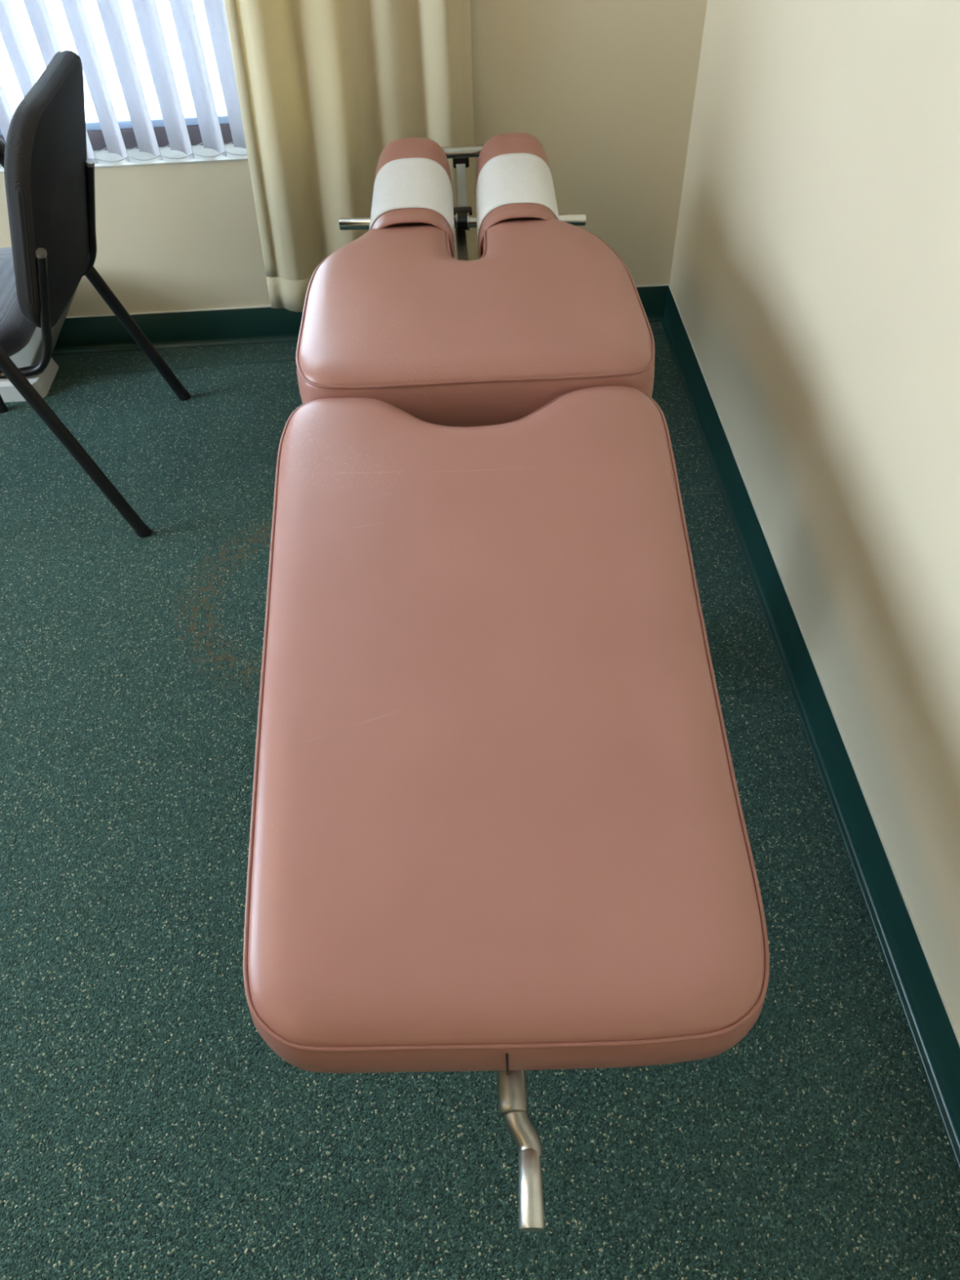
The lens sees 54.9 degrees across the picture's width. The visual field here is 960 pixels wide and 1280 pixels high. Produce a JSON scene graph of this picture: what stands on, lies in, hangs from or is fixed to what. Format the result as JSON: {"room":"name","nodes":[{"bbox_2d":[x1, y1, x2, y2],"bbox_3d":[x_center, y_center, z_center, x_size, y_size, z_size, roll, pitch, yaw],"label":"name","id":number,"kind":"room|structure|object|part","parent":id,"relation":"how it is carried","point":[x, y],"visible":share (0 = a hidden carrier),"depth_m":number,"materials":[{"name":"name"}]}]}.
{"room":"examination room","nodes":[
{"label":"examination room","id":0,"kind":"room"},
{"bbox_2d":[0,0,707,316],"bbox_3d":[-1.353,-1.686,1.750,3.700,2.630,0.160,-3,49,-1],"label":"wall","id":1,"kind":"structure","parent":0,"point":[606,88],"depth_m":2.30,"materials":[{"name":"beige paint"}]},
{"bbox_2d":[0,112,248,173],"bbox_3d":[-1.610,-1.725,1.683,2.490,1.663,0.161,-3,49,-1],"label":"window","id":2,"kind":"structure","parent":1,"relation":"in","point":[93,127],"depth_m":2.29,"materials":[{"name":"white metal"}]},
{"bbox_3d":[-1.613,-1.759,1.709,2.490,1.658,0.055,-3,49,-1],"label":"frame","id":3,"kind":"part","parent":2,"relation":"part of","materials":[{"name":"brown metal"}]},
{"bbox_2d":[0,0,247,164],"bbox_3d":[-1.581,-1.674,1.644,2.560,1.614,0.082,-3,49,-1],"label":"vertical blind","id":4,"kind":"object","parent":2,"relation":"attached to","point":[146,12],"visible":0.49,"depth_m":2.12,"materials":[{"name":"white plastic"}]},
{"bbox_3d":[-1.473,-1.125,2.222,2.190,0.011,0.006,-3,49,-1],"label":"chain","id":5,"kind":"part","parent":4,"relation":"part of","materials":[{"name":"white plastic"}]},
{"bbox_3d":[-1.541,-1.167,2.261,2.190,0.011,0.008,-3,49,-1],"label":"chain","id":6,"kind":"part","parent":4,"relation":"part of","materials":[{"name":"white plastic"}]},
{"bbox_3d":[-1.587,-1.180,2.306,2.490,0.005,0.161,-3,49,-1],"label":"sill","id":7,"kind":"part","parent":2,"relation":"part of","materials":[{"name":"white paint"}]},
{"bbox_2d":[223,0,477,311],"bbox_3d":[-1.419,-1.543,1.716,2.950,2.088,0.093,-3,49,-1],"label":"curtain","id":8,"kind":"object","parent":1,"relation":"hanging from","point":[324,86],"visible":0.59,"depth_m":2.14,"materials":[{"name":"beige fabric"}]},
{"bbox_2d":[51,284,670,355],"bbox_3d":[-1.316,-0.840,2.583,3.700,0.102,0.016,-3,49,-1],"label":"baseboard","id":9,"kind":"structure","parent":1,"relation":"attached to","point":[256,325],"depth_m":2.60,"materials":[{"name":"green rubber"}]},
{"bbox_2d":[0,321,959,1279],"bbox_3d":[-1.185,0.939,1.141,3.700,0.080,4.600,-3,49,-1],"label":"floor","id":10,"kind":"structure","parent":0,"point":[149,1130],"depth_m":1.38,"materials":[{"name":"green carpet"}]},
{"bbox_2d":[0,286,77,402],"bbox_3d":[-1.264,-0.793,2.441,0.474,0.250,0.200,-3,49,-1],"label":"appliance","id":11,"kind":"object","parent":10,"relation":"on","point":[31,354],"visible":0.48,"depth_m":2.44,"materials":[{"name":"white plastic"}]},
{"bbox_3d":[-1.266,-0.762,2.389,0.404,0.194,0.035,-3,49,-1],"label":"panel","id":12,"kind":"part","parent":11,"relation":"part of","materials":[{"name":"white plastic"}]},
{"bbox_2d":[0,49,191,537],"bbox_3d":[-1.039,-0.702,1.961,0.594,0.850,0.557,-3,49,-1],"label":"chair","id":13,"kind":"object","parent":10,"relation":"on","point":[49,175],"visible":1,"depth_m":1.80,"materials":[{"name":"grey fabric"}]},
{"bbox_3d":[-1.265,-0.804,2.207,0.046,0.610,0.025,31,57,26],"label":"leg","id":14,"kind":"part","parent":13,"relation":"part of","materials":[{"name":"black paint"}]},
{"bbox_3d":[-1.136,-1.017,1.965,0.285,0.058,0.025,-3,49,-1],"label":"arm rail","id":15,"kind":"part","parent":13,"relation":"part of","materials":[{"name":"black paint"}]},
{"bbox_3d":[-1.129,-0.712,1.946,0.415,0.058,0.434,-3,49,-1],"label":"seat","id":16,"kind":"part","parent":13,"relation":"part of","materials":[{"name":"grey fabric"}]},
{"bbox_3d":[-0.830,-0.858,1.804,0.162,0.419,0.432,-3,49,-1],"label":"backrest","id":17,"kind":"part","parent":13,"relation":"part of","materials":[{"name":"grey fabric"}]},
{"bbox_3d":[-0.814,-0.857,1.807,0.125,0.399,0.412,-3,49,-1],"label":"panel","id":18,"kind":"part","parent":13,"relation":"part of","materials":[{"name":"black plastic"}]},
{"bbox_3d":[-0.879,-0.454,1.887,0.243,0.619,0.066,-3,49,-1],"label":"leg","id":19,"kind":"part","parent":13,"relation":"part of","materials":[{"name":"black paint"}]},
{"bbox_3d":[-0.895,-0.830,2.216,0.238,0.619,0.020,-8,49,-5],"label":"leg","id":20,"kind":"part","parent":13,"relation":"part of","materials":[{"name":"black paint"}]},
{"bbox_2d":[243,132,769,1231],"bbox_3d":[0.004,-0.161,1.590,0.629,0.628,2.025,-3,49,-1],"label":"table","id":21,"kind":"object","parent":10,"relation":"on","point":[497,821],"depth_m":1.13,"materials":[{"name":"leather"}]},
{"bbox_3d":[-0.144,-0.904,1.912,0.181,0.109,0.176,-3,49,-1],"label":"paper strip","id":22,"kind":"part","parent":21,"relation":"part of","materials":[{"name":"white paper"}]},
{"bbox_3d":[-0.041,-1.012,2.069,0.023,0.082,0.073,-3,49,-1],"label":"post","id":23,"kind":"part","parent":21,"relation":"part of","materials":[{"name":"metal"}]},
{"bbox_2d":[296,218,654,426],"bbox_3d":[-0.017,-0.594,1.711,0.614,0.141,0.574,-3,49,-1],"label":"cushion","id":24,"kind":"object","parent":21,"relation":"on","point":[548,310],"depth_m":1.57,"materials":[{"name":"leather"}]},
{"bbox_2d":[247,386,764,1073],"bbox_3d":[0.013,0.017,1.228,0.615,0.167,1.023,-3,49,-1],"label":"cushion","id":25,"kind":"object","parent":21,"relation":"on","point":[497,821],"depth_m":1.07,"materials":[{"name":"leather"}]},
{"bbox_3d":[0.075,-0.916,1.916,0.174,0.108,0.178,-3,49,-1],"label":"paper strip","id":26,"kind":"part","parent":21,"relation":"part of","materials":[{"name":"white paper"}]},
{"bbox_3d":[0.044,0.501,0.939,0.027,0.030,0.054,-18,51,-13],"label":"crank arm","id":27,"kind":"part","parent":21,"relation":"part of","materials":[{"name":"metal"}]},
{"bbox_2d":[669,0,959,1038],"bbox_3d":[0.701,-0.020,0.216,0.150,2.630,4.910,-3,49,-1],"label":"wall","id":28,"kind":"structure","parent":0,"point":[815,282],"depth_m":1.43,"materials":[{"name":"beige paint"}]},
{"bbox_2d":[660,284,959,1171],"bbox_3d":[0.650,0.768,1.103,0.016,0.102,4.600,-3,49,-1],"label":"baseboard","id":29,"kind":"structure","parent":28,"relation":"attached to","point":[935,1039],"depth_m":1.58,"materials":[{"name":"green rubber"}]},
{"label":"outside","id":30,"kind":"structure","parent":0,"visible":0},
{"bbox_2d":[0,0,226,119],"bbox_3d":[-5.008,-7.896,9.426,50.000,0.300,60.000,-3,49,-1],"label":"window","id":31,"kind":"structure","parent":30,"point":[8,79],"depth_m":4.97,"materials":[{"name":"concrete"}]}
]}

